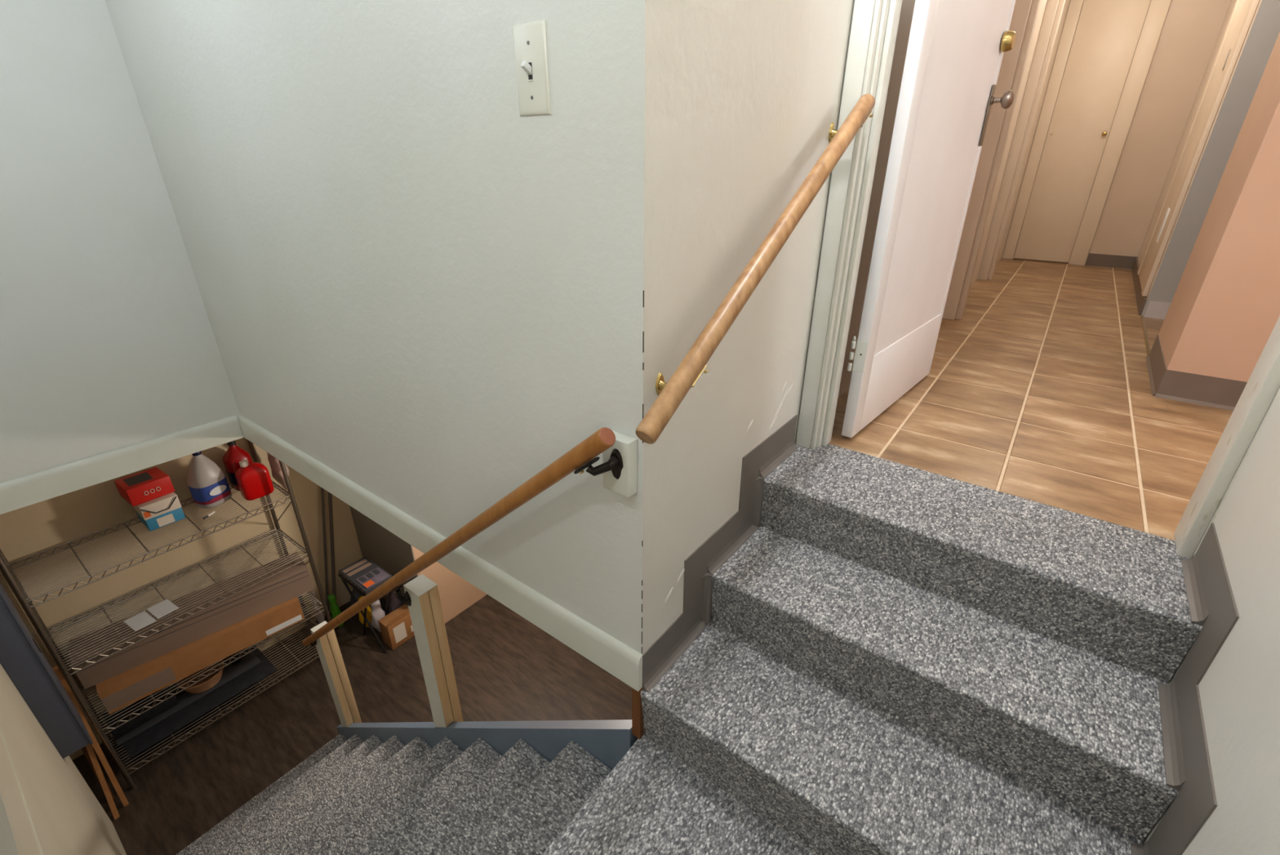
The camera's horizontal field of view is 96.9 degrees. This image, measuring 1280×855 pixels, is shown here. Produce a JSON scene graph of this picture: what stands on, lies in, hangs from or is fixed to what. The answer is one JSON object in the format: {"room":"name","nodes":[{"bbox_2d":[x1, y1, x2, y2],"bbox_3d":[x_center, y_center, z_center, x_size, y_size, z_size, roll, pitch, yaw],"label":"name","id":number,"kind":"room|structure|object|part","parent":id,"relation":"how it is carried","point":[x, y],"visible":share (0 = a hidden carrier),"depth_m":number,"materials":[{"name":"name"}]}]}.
{"room":"basement stairwell","nodes":[
{"label":"basement stairwell","id":0,"kind":"room"},
{"bbox_2d":[0,662,126,854],"bbox_3d":[-1.358,0.673,1.040,3.956,4.489,0.124,18,31,33],"label":"wall","id":1,"kind":"structure","parent":0,"point":[51,808],"depth_m":1.93,"materials":[{"name":"beige paint"}]},
{"bbox_2d":[0,792,18,854],"bbox_3d":[-1.585,0.717,1.341,2.380,0.125,0.015,18,31,33],"label":"trim","id":2,"kind":"structure","parent":1,"relation":"attached to","point":[7,843],"depth_m":1.16,"materials":[{"name":"paint"}]},
{"bbox_2d":[0,582,93,758],"bbox_3d":[-2.738,0.977,2.502,0.300,1.100,0.111,18,31,33],"label":"electrical panel","id":3,"kind":"object","parent":1,"relation":"attached to","point":[21,656],"visible":1,"depth_m":2.48,"materials":[{"name":"silver metal"}]},
{"bbox_2d":[0,0,239,482],"bbox_3d":[-2.268,-0.884,1.886,0.120,2.394,1.058,18,31,33],"label":"wall","id":4,"kind":"structure","parent":0,"point":[108,343],"depth_m":2.14,"materials":[{"name":"beige paint"}]},
{"bbox_2d":[0,415,244,514],"bbox_3d":[-2.215,0.167,2.336,0.017,0.112,1.020,18,31,33],"label":"trim","id":5,"kind":"structure","parent":4,"relation":"attached to","point":[38,486],"depth_m":2.36,"materials":[{"name":"paint"}]},
{"bbox_2d":[0,437,362,759],"bbox_3d":[-2.103,0.288,4.668,0.100,2.094,6.400,18,31,33],"label":"wall","id":6,"kind":"structure","parent":0,"point":[25,531],"depth_m":3.48,"materials":[{"name":"beige paint"}]},
{"bbox_2d":[71,594,631,854],"bbox_3d":[-0.043,1.906,3.770,5.200,0.060,6.500,18,31,33],"label":"floor","id":7,"kind":"structure","parent":0,"point":[506,667],"depth_m":3.77,"materials":[{"name":"brown wood"}]},
{"bbox_2d":[52,665,128,806],"bbox_3d":[-2.951,1.679,3.060,0.027,0.938,0.177,-19,31,-35],"label":"wooden slat","id":8,"kind":"object","parent":7,"relation":"on","point":[99,751],"visible":0.79,"depth_m":3.07,"materials":[{"name":"brown wood"}]},
{"bbox_2d":[81,746,115,799],"bbox_3d":[-3.056,1.521,3.019,0.027,1.258,0.173,-19,31,-35],"label":"wooden slat","id":9,"kind":"object","parent":7,"relation":"on","point":[84,748],"visible":0.14,"depth_m":3.12,"materials":[{"name":"brown wood"}]},
{"bbox_2d":[85,742,119,819],"bbox_3d":[-2.956,1.843,3.088,0.028,0.618,0.230,-16,30,-31],"label":"wooden slat","id":10,"kind":"object","parent":7,"relation":"on","point":[90,749],"visible":0.64,"depth_m":3.10,"materials":[{"name":"brown wood"}]},
{"bbox_2d":[0,440,342,790],"bbox_3d":[-2.752,0.956,3.451,0.492,1.919,1.249,18,31,33],"label":"wire shelf","id":11,"kind":"object","parent":7,"relation":"on","point":[7,571],"visible":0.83,"depth_m":3.29,"materials":[{"name":"silver metal"}]},
{"bbox_3d":[-3.303,1.102,3.137,0.032,1.919,0.032,18,31,33],"label":"post","id":12,"kind":"part","parent":11,"relation":"part of","materials":[{"name":"silver metal"}]},
{"bbox_3d":[-2.937,1.221,2.886,0.032,1.919,0.032,18,31,33],"label":"post","id":13,"kind":"part","parent":11,"relation":"part of","materials":[{"name":"silver metal"}]},
{"bbox_2d":[124,611,155,631],"bbox_3d":[-2.825,1.094,3.208,0.152,0.001,0.098,14,29,27],"label":"paper sheet","id":14,"kind":"object","parent":11,"relation":"on","point":[143,619],"visible":1,"depth_m":3.21,"materials":[{"name":"white paper"}]},
{"bbox_3d":[-2.751,0.588,3.277,0.472,0.041,1.225,18,31,33],"label":"shelf frame","id":15,"kind":"part","parent":11,"relation":"part of","materials":[{"name":"silver metal"}]},
{"bbox_2d":[133,491,185,531],"bbox_3d":[-2.802,0.465,3.300,0.215,0.160,0.175,18,31,33],"label":"carton","id":16,"kind":"object","parent":11,"relation":"on","point":[166,509],"visible":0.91,"depth_m":3.24,"materials":[{"name":"blue"}]},
{"bbox_2d":[114,466,174,506],"bbox_3d":[-2.840,0.337,3.257,0.201,0.106,0.209,18,31,33],"label":"carton","id":17,"kind":"object","parent":16,"relation":"on","point":[143,486],"visible":1,"depth_m":3.21,"materials":[{"name":"red cardboard"}]},
{"bbox_2d":[142,511,151,518],"bbox_3d":[-2.766,0.489,3.186,0.001,0.035,0.028,18,31,33],"label":"print","id":18,"kind":"object","parent":16,"relation":"attached to","point":[145,514],"depth_m":3.19,"materials":[{"name":"orange paper"}]},
{"bbox_3d":[-2.807,0.430,3.287,0.204,0.085,0.175,18,31,33],"label":"lid","id":19,"kind":"part","parent":16,"relation":"part of","materials":[{"name":"beige cardboard"}]},
{"bbox_2d":[156,513,174,527],"bbox_3d":[-2.728,0.534,3.266,0.001,0.054,0.075,18,31,33],"label":"print","id":20,"kind":"object","parent":16,"relation":"attached to","point":[162,519],"depth_m":3.26,"materials":[{"name":"beige paper"}]},
{"bbox_2d":[146,599,179,618],"bbox_3d":[-2.771,1.052,3.297,0.148,0.001,0.103,15,29,28],"label":"paper sheet","id":21,"kind":"object","parent":11,"relation":"on","point":[166,606],"visible":1,"depth_m":3.30,"materials":[{"name":"white paper"}]},
{"bbox_3d":[-2.752,0.995,3.469,0.472,0.041,1.225,18,31,33],"label":"shelf frame","id":22,"kind":"part","parent":11,"relation":"part of","materials":[{"name":"silver metal"}]},
{"bbox_2d":[102,644,276,758],"bbox_3d":[-2.874,1.701,3.662,0.380,0.100,0.820,18,31,33],"label":"rubber mat","id":23,"kind":"object","parent":11,"relation":"on","point":[147,729],"visible":0.69,"depth_m":3.56,"materials":[{"name":"grey rubber"}]},
{"bbox_2d":[176,659,224,693],"bbox_3d":[-2.872,1.641,3.728,0.246,0.091,0.257,18,31,33],"label":"basket","id":24,"kind":"object","parent":23,"relation":"on","point":[205,684],"visible":0.69,"depth_m":3.71,"materials":[{"name":"brown"}]},
{"bbox_2d":[95,596,304,714],"bbox_3d":[-2.697,1.344,3.541,0.221,0.166,1.014,22,33,39],"label":"carton","id":25,"kind":"object","parent":11,"relation":"on","point":[117,692],"visible":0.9,"depth_m":3.41,"materials":[{"name":"cardboard"}]},
{"bbox_2d":[101,666,176,711],"bbox_3d":[-2.861,1.496,3.248,0.001,0.100,0.310,22,33,39],"label":"cardboard box","id":26,"kind":"object","parent":25,"relation":"attached to","point":[124,695],"depth_m":3.24,"materials":[{"name":"brown cardboard"}]},
{"bbox_2d":[69,551,314,688],"bbox_3d":[-2.718,1.151,3.532,1.167,0.188,0.231,-22,33,-39],"label":"carton","id":27,"kind":"object","parent":25,"relation":"on","point":[294,581],"visible":0.76,"depth_m":3.44,"materials":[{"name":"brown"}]},
{"bbox_3d":[-2.753,1.402,3.660,0.472,0.041,1.225,18,31,33],"label":"shelf frame","id":28,"kind":"part","parent":11,"relation":"part of","materials":[{"name":"silver metal"}]},
{"bbox_2d":[202,511,215,519],"bbox_3d":[-2.552,0.519,3.361,0.013,0.012,0.072,5,26,11],"label":"marker pen","id":29,"kind":"object","parent":11,"relation":"on","point":[213,512],"visible":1,"depth_m":3.36,"materials":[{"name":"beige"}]},
{"bbox_2d":[186,451,231,508],"bbox_3d":[-2.633,0.293,3.438,0.159,0.355,0.178,10,27,21],"label":"jug","id":30,"kind":"object","parent":11,"relation":"on","point":[207,483],"visible":0.91,"depth_m":3.40,"materials":[{"name":"grey plastic"}]},
{"bbox_3d":[-2.754,1.711,3.806,0.472,0.041,1.225,18,31,33],"label":"shelf frame","id":31,"kind":"part","parent":11,"relation":"part of","materials":[{"name":"silver metal"}]},
{"bbox_2d":[222,440,252,490],"bbox_3d":[-2.555,0.226,3.611,0.142,0.329,0.142,18,31,33],"label":"detergent jug","id":32,"kind":"object","parent":11,"relation":"on","point":[234,454],"visible":0.66,"depth_m":3.55,"materials":[{"name":"red plastic"}]},
{"bbox_2d":[235,459,274,500],"bbox_3d":[-2.409,0.309,3.535,0.126,0.245,0.168,18,31,33],"label":"detergent jug","id":33,"kind":"object","parent":11,"relation":"on","point":[254,481],"visible":1,"depth_m":3.50,"materials":[{"name":"red plastic"}]},
{"bbox_2d":[259,447,290,489],"bbox_3d":[-2.430,0.152,3.743,0.223,0.590,0.111,18,31,33],"label":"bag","id":34,"kind":"object","parent":11,"relation":"hanging from","point":[277,474],"visible":0.16,"depth_m":3.74,"materials":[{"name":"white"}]},
{"bbox_3d":[-2.568,0.691,4.015,0.032,1.919,0.032,18,31,33],"label":"post","id":35,"kind":"part","parent":11,"relation":"part of","materials":[{"name":"silver metal"}]},
{"bbox_3d":[-2.201,0.810,3.764,0.032,1.919,0.032,18,31,33],"label":"post","id":36,"kind":"part","parent":11,"relation":"part of","materials":[{"name":"silver metal"}]},
{"bbox_2d":[310,591,325,623],"bbox_3d":[-2.457,1.404,4.328,0.108,0.361,0.064,18,31,33],"label":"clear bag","id":37,"kind":"object","parent":7,"relation":"on","point":[319,617],"visible":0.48,"depth_m":4.31,"materials":[{"name":"clear plastic"}]},
{"bbox_2d":[320,487,329,622],"bbox_3d":[-2.382,0.784,4.285,0.025,1.522,0.350,11,27,23],"label":"pole","id":38,"kind":"object","parent":7,"relation":"on","point":[322,488],"visible":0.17,"depth_m":4.31,"materials":[{"name":"brown metal"}]},
{"bbox_2d":[328,491,336,599],"bbox_3d":[-2.339,0.774,4.306,0.032,1.523,0.356,11,27,23],"label":"pole","id":39,"kind":"object","parent":7,"relation":"on","point":[330,495],"visible":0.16,"depth_m":4.33,"materials":[{"name":"brown metal"}]},
{"bbox_2d":[328,593,343,628],"bbox_3d":[-2.327,1.412,4.344,0.081,0.333,0.075,-3,25,-6],"label":"bag","id":40,"kind":"object","parent":7,"relation":"on","point":[335,610],"visible":0.75,"depth_m":4.30,"materials":[{"name":"green plastic"}]},
{"bbox_2d":[351,588,370,615],"bbox_3d":[-2.175,1.342,4.453,0.157,0.367,0.136,-9,27,-18],"label":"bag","id":41,"kind":"object","parent":7,"relation":"on","point":[357,594],"visible":0.15,"depth_m":4.38,"materials":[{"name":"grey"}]},
{"bbox_2d":[337,573,391,653],"bbox_3d":[-1.961,1.340,4.196,0.385,0.594,0.223,18,31,33],"label":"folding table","id":42,"kind":"object","parent":7,"relation":"on","point":[344,580],"visible":0.38,"depth_m":4.16,"materials":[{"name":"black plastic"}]},
{"bbox_3d":[-2.003,1.375,4.137,0.338,0.581,0.018,23,33,39],"label":"leg","id":43,"kind":"part","parent":42,"relation":"part of","materials":[{"name":"black plastic"}]},
{"bbox_2d":[338,555,392,595],"bbox_3d":[-1.962,1.055,4.060,0.365,0.035,0.206,18,31,33],"label":"flat box","id":44,"kind":"object","parent":42,"relation":"on","point":[358,568],"visible":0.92,"depth_m":4.07,"materials":[{"name":"grey cardboard"}]},
{"bbox_2d":[342,559,367,573],"bbox_3d":[-2.069,1.006,4.123,0.040,0.001,0.170,18,31,33],"label":"print","id":45,"kind":"object","parent":44,"relation":"on","point":[361,562],"depth_m":4.12},
{"bbox_2d":[346,562,371,576],"bbox_3d":[-2.021,1.022,4.091,0.040,0.001,0.170,18,31,33],"label":"print","id":46,"kind":"object","parent":44,"relation":"on","point":[363,566],"depth_m":4.09},
{"bbox_2d":[355,567,390,588],"bbox_3d":[-1.885,1.060,4.001,0.155,0.007,0.170,18,31,33],"label":"magazine","id":47,"kind":"object","parent":44,"relation":"on","point":[371,578],"visible":1,"depth_m":4.00,"materials":[{"name":"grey paper"}]},
{"bbox_2d":[362,579,374,587],"bbox_3d":[-1.883,1.084,3.942,0.055,0.001,0.060,18,31,33],"label":"picture","id":48,"kind":"object","parent":47,"relation":"on","point":[367,583],"depth_m":3.94,"materials":[{"name":"orange paper"}]},
{"bbox_3d":[-1.974,1.288,4.322,0.177,0.577,0.018,18,30,32],"label":"leg","id":49,"kind":"part","parent":42,"relation":"part of","materials":[{"name":"black plastic"}]},
{"bbox_3d":[-1.894,1.314,4.268,0.336,0.581,0.018,18,31,33],"label":"leg","id":50,"kind":"part","parent":42,"relation":"part of","materials":[{"name":"black plastic"}]},
{"bbox_2d":[359,595,373,627],"bbox_3d":[-2.108,1.423,4.355,0.082,0.305,0.101,18,31,33],"label":"bag","id":51,"kind":"object","parent":7,"relation":"on","point":[369,615],"visible":0.45,"depth_m":4.34,"materials":[{"name":"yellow plastic"}]},
{"bbox_2d":[370,600,385,631],"bbox_3d":[-1.988,1.442,4.310,0.131,0.310,0.115,18,31,33],"label":"plastic bag","id":52,"kind":"object","parent":7,"relation":"on","point":[377,609],"visible":0.66,"depth_m":4.26,"materials":[{"name":"white plastic"}]},
{"bbox_2d":[386,589,403,613],"bbox_3d":[-1.909,1.341,4.389,0.157,0.425,0.103,18,31,33],"label":"plastic bag","id":53,"kind":"object","parent":7,"relation":"on","point":[394,602],"visible":0.25,"depth_m":4.34,"materials":[{"name":"black plastic"}]},
{"bbox_2d":[377,603,414,649],"bbox_3d":[-1.820,1.480,4.279,0.132,0.270,0.224,18,31,33],"label":"box","id":54,"kind":"object","parent":7,"relation":"on","point":[396,627],"visible":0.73,"depth_m":4.23,"materials":[{"name":"cardboard"}]},
{"bbox_2d":[176,719,638,854],"bbox_3d":[-1.208,1.558,2.156,2.247,1.939,1.068,18,31,33],"label":"carpeted staircase","id":55,"kind":"structure","parent":7,"relation":"on","point":[482,787],"depth_m":2.00,"materials":[{"name":"carpet"}]},
{"bbox_2d":[310,620,361,726],"bbox_3d":[-1.696,1.450,3.203,0.094,0.832,0.079,18,31,33],"label":"post","id":56,"kind":"object","parent":55,"relation":"attached to","point":[327,646],"visible":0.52,"depth_m":3.14,"materials":[{"name":"white paint"}]},
{"bbox_2d":[403,573,463,727],"bbox_3d":[-0.804,0.951,2.252,0.096,0.830,0.079,18,31,33],"label":"post","id":57,"kind":"object","parent":55,"relation":"attached to","point":[425,611],"visible":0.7,"depth_m":2.17,"materials":[{"name":"white paint"}]},
{"bbox_2d":[302,426,622,646],"bbox_3d":[-0.941,0.595,2.112,2.244,1.949,0.064,18,31,33],"label":"handrail","id":58,"kind":"object","parent":57,"relation":"attached to","point":[580,456],"visible":1,"depth_m":1.37,"materials":[{"name":"brown wood"}]},
{"bbox_3d":[-0.062,0.017,1.089,0.024,0.028,0.037,18,31,33],"label":"rail","id":59,"kind":"part","parent":58,"relation":"part of","materials":[{"name":"brown wood"}]},
{"bbox_2d":[104,0,644,653],"bbox_3d":[-0.962,-0.772,1.653,2.515,2.394,0.111,18,31,33],"label":"wall","id":60,"kind":"structure","parent":0,"point":[430,290],"depth_m":1.40,"materials":[{"name":"beige paint"}]},
{"bbox_2d":[236,413,642,691],"bbox_3d":[-0.954,0.299,2.061,2.396,0.112,0.017,18,31,33],"label":"trim","id":61,"kind":"structure","parent":60,"relation":"attached to","point":[622,661],"depth_m":1.73,"materials":[{"name":"paint"}]},
{"bbox_2d":[512,19,551,115],"bbox_3d":[-0.196,-0.624,0.989,0.079,0.138,0.024,18,31,33],"label":"light switch","id":62,"kind":"object","parent":60,"relation":"attached to","point":[531,47],"visible":1,"depth_m":0.99,"materials":[{"name":"white plastic"}]},
{"bbox_2d":[602,430,637,497],"bbox_3d":[-0.042,0.076,1.182,0.070,0.127,0.032,18,31,33],"label":"block","id":63,"kind":"object","parent":60,"relation":"attached to","point":[626,485],"visible":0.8,"depth_m":1.17,"materials":[{"name":"white paint"}]},
{"bbox_2d":[349,505,486,622],"bbox_3d":[-0.872,-0.066,5.427,0.844,2.094,3.558,18,31,33],"label":"wall","id":64,"kind":"structure","parent":0,"point":[381,546],"depth_m":4.39,"materials":[{"name":"beige paint"}]},
{"bbox_2d":[542,734,815,854],"bbox_3d":[0.085,1.215,0.904,1.002,0.191,1.062,18,31,33],"label":"landing","id":65,"kind":"structure","parent":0,"point":[651,802],"depth_m":1.32,"materials":[{"name":"carpet"}]},
{"bbox_2d":[640,443,1202,854],"bbox_3d":[0.680,0.558,1.459,0.998,0.529,0.934,18,31,33],"label":"carpeted staircase","id":66,"kind":"structure","parent":65,"relation":"on","point":[898,659],"depth_m":1.33,"materials":[{"name":"carpet"}]},
{"bbox_2d":[641,0,1070,654],"bbox_3d":[1.776,-1.562,3.095,0.140,2.720,6.032,18,31,33],"label":"wall","id":67,"kind":"structure","parent":0,"point":[743,98],"depth_m":1.26,"materials":[{"name":"paint"}]},
{"bbox_2d":[631,687,644,738],"bbox_3d":[0.008,0.732,1.496,0.026,0.179,0.062,18,31,33],"label":"trim","id":68,"kind":"structure","parent":67,"relation":"attached to","point":[637,726],"depth_m":1.48,"materials":[{"name":"brown wood"}]},
{"bbox_2d":[641,414,798,692],"bbox_3d":[0.265,0.313,1.635,0.022,0.468,0.832,18,31,33],"label":"baseboard","id":69,"kind":"structure","parent":67,"relation":"attached to","point":[701,565],"depth_m":1.60,"materials":[{"name":"plastic"}]},
{"bbox_2d":[635,93,875,444],"bbox_3d":[0.270,-0.410,1.233,0.096,0.610,0.958,18,31,33],"label":"handrail","id":70,"kind":"object","parent":67,"relation":"attached to","point":[671,393],"visible":1,"depth_m":1.14,"materials":[{"name":"brown wood"}]},
{"bbox_2d":[795,0,902,448],"bbox_3d":[0.595,-1.003,1.431,0.088,2.320,0.137,18,31,33],"label":"door frame","id":71,"kind":"structure","parent":67,"relation":"attached to","point":[875,23],"depth_m":1.58,"materials":[{"name":"paint"}]},
{"bbox_2d":[841,0,1016,437],"bbox_3d":[1.002,-1.014,1.768,0.107,2.030,0.878,21,32,37],"label":"door","id":72,"kind":"structure","parent":67,"relation":"in","point":[956,49],"depth_m":1.83,"materials":[{"name":"paint"}]},
{"bbox_3d":[1.000,-0.236,2.183,0.036,0.270,0.760,20,32,36],"label":"rail","id":73,"kind":"part","parent":72,"relation":"part of","materials":[{"name":"paint"}]},
{"bbox_3d":[1.002,-1.096,1.778,0.026,1.630,0.760,20,32,36],"label":"panel","id":74,"kind":"part","parent":72,"relation":"part of","materials":[{"name":"paint"}]},
{"bbox_3d":[1.289,-1.165,2.019,0.068,0.058,0.058,18,31,33],"label":"knob","id":75,"kind":"part","parent":72,"relation":"part of","materials":[{"name":"silver metal"}]},
{"bbox_2d":[942,0,1041,319],"bbox_3d":[1.893,-1.728,2.979,0.148,2.320,0.155,18,31,33],"label":"door frame","id":76,"kind":"structure","parent":67,"relation":"attached to","point":[1025,12],"depth_m":3.04,"materials":[{"name":"paint"}]},
{"bbox_2d":[977,0,1065,279],"bbox_3d":[2.801,-2.255,4.103,0.095,2.320,0.150,18,31,33],"label":"door frame","id":77,"kind":"structure","parent":67,"relation":"attached to","point":[1054,8],"depth_m":4.11,"materials":[{"name":"paint"}]},
{"bbox_2d":[828,257,1233,540],"bbox_3d":[3.969,-0.200,2.536,4.950,0.060,5.108,18,31,33],"label":"floor","id":78,"kind":"structure","parent":0,"point":[1041,390],"depth_m":2.17,"materials":[{"name":"tile"}]},
{"bbox_2d":[1140,315,1150,355],"bbox_3d":[2.781,-0.517,3.125,0.012,0.008,0.980,18,31,33],"label":"threshold","id":79,"kind":"object","parent":78,"relation":"on","point":[1146,341],"visible":0.86,"depth_m":3.06,"materials":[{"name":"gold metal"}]},
{"bbox_2d":[1013,0,1231,264],"bbox_3d":[4.330,-2.495,4.622,1.840,2.320,0.110,18,31,33],"label":"wall","id":80,"kind":"structure","parent":0,"point":[1190,30],"depth_m":4.63,"materials":[{"name":"beige paint"}]},
{"bbox_2d":[1002,0,1171,265],"bbox_3d":[3.809,-2.528,4.924,0.660,2.120,0.060,18,31,33],"label":"door","id":81,"kind":"structure","parent":80,"relation":"in","point":[1107,33],"depth_m":4.88,"materials":[{"name":"beige paint"}]},
{"bbox_2d":[1085,253,1137,268],"bbox_3d":[4.225,-1.493,5.093,0.346,0.105,0.015,18,31,33],"label":"baseboard","id":82,"kind":"structure","parent":80,"relation":"attached to","point":[1095,260],"depth_m":5.09,"materials":[{"name":"plastic"}]},
{"bbox_2d":[1137,0,1262,314],"bbox_3d":[3.772,-2.081,3.738,0.108,2.320,2.120,18,31,33],"label":"wall","id":83,"kind":"structure","parent":0,"point":[1233,2],"depth_m":4.20,"materials":[{"name":"paint"}]},
{"bbox_2d":[1131,257,1146,315],"bbox_3d":[3.720,-1.091,4.241,0.011,0.100,2.094,18,31,33],"label":"baseboard","id":84,"kind":"structure","parent":83,"relation":"attached to","point":[1140,300],"depth_m":4.00,"materials":[{"name":"plastic"}]},
{"bbox_2d":[1137,0,1259,296],"bbox_3d":[3.444,-1.902,3.467,0.025,2.015,1.050,18,31,33],"label":"door","id":85,"kind":"structure","parent":83,"relation":"in","point":[1242,16],"depth_m":3.42,"materials":[{"name":"beige paint"}]},
{"bbox_3d":[3.372,-1.305,3.660,0.006,0.200,0.140,18,31,33],"label":"vent plate","id":86,"kind":"part","parent":85,"relation":"part of","materials":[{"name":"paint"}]},
{"bbox_3d":[3.302,-2.070,3.195,0.004,0.100,0.040,18,31,33],"label":"flush pull","id":87,"kind":"part","parent":85,"relation":"part of","materials":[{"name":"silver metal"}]},
{"bbox_2d":[1141,0,1279,315],"bbox_3d":[4.610,-1.239,1.953,3.828,2.320,0.012,18,31,33],"label":"wall","id":88,"kind":"structure","parent":0,"point":[1264,31],"depth_m":3.06,"materials":[{"name":"grey paint"}]},
{"bbox_2d":[1143,300,1170,319],"bbox_3d":[4.605,-0.228,2.413,3.815,0.098,0.013,18,31,33],"label":"baseboard","id":89,"kind":"structure","parent":88,"relation":"attached to","point":[1155,309],"depth_m":3.42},
{"bbox_2d":[1142,394,1279,854],"bbox_3d":[0.756,-0.040,0.266,0.110,3.070,2.005,18,31,33],"label":"wall","id":90,"kind":"structure","parent":0,"point":[1239,691],"depth_m":0.95,"materials":[{"name":"paint"}]},
{"bbox_2d":[1130,522,1239,854],"bbox_3d":[0.731,0.824,0.758,0.022,0.644,1.880,18,31,33],"label":"baseboard","id":91,"kind":"structure","parent":90,"relation":"attached to","point":[1212,606],"depth_m":1.09,"materials":[{"name":"plastic"}]},
{"bbox_2d":[1173,315,1279,558],"bbox_3d":[1.351,-0.749,0.894,0.061,2.320,0.132,18,31,33],"label":"door frame","id":92,"kind":"structure","parent":90,"relation":"attached to","point":[1261,391],"depth_m":1.26,"materials":[{"name":"paint"}]},
{"bbox_2d":[1158,31,1279,382],"bbox_3d":[3.809,-0.790,0.993,3.823,2.320,0.630,18,31,33],"label":"wall column","id":93,"kind":"structure","parent":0,"point":[1224,310],"depth_m":2.09,"materials":[{"name":"pink paint"}]},
{"bbox_2d":[1146,334,1247,410],"bbox_3d":[3.120,-0.010,1.925,2.136,0.113,0.645,18,31,33],"label":"baseboard","id":94,"kind":"structure","parent":93,"relation":"attached to","point":[1191,388],"depth_m":2.23,"materials":[{"name":"plastic"}]}
]}

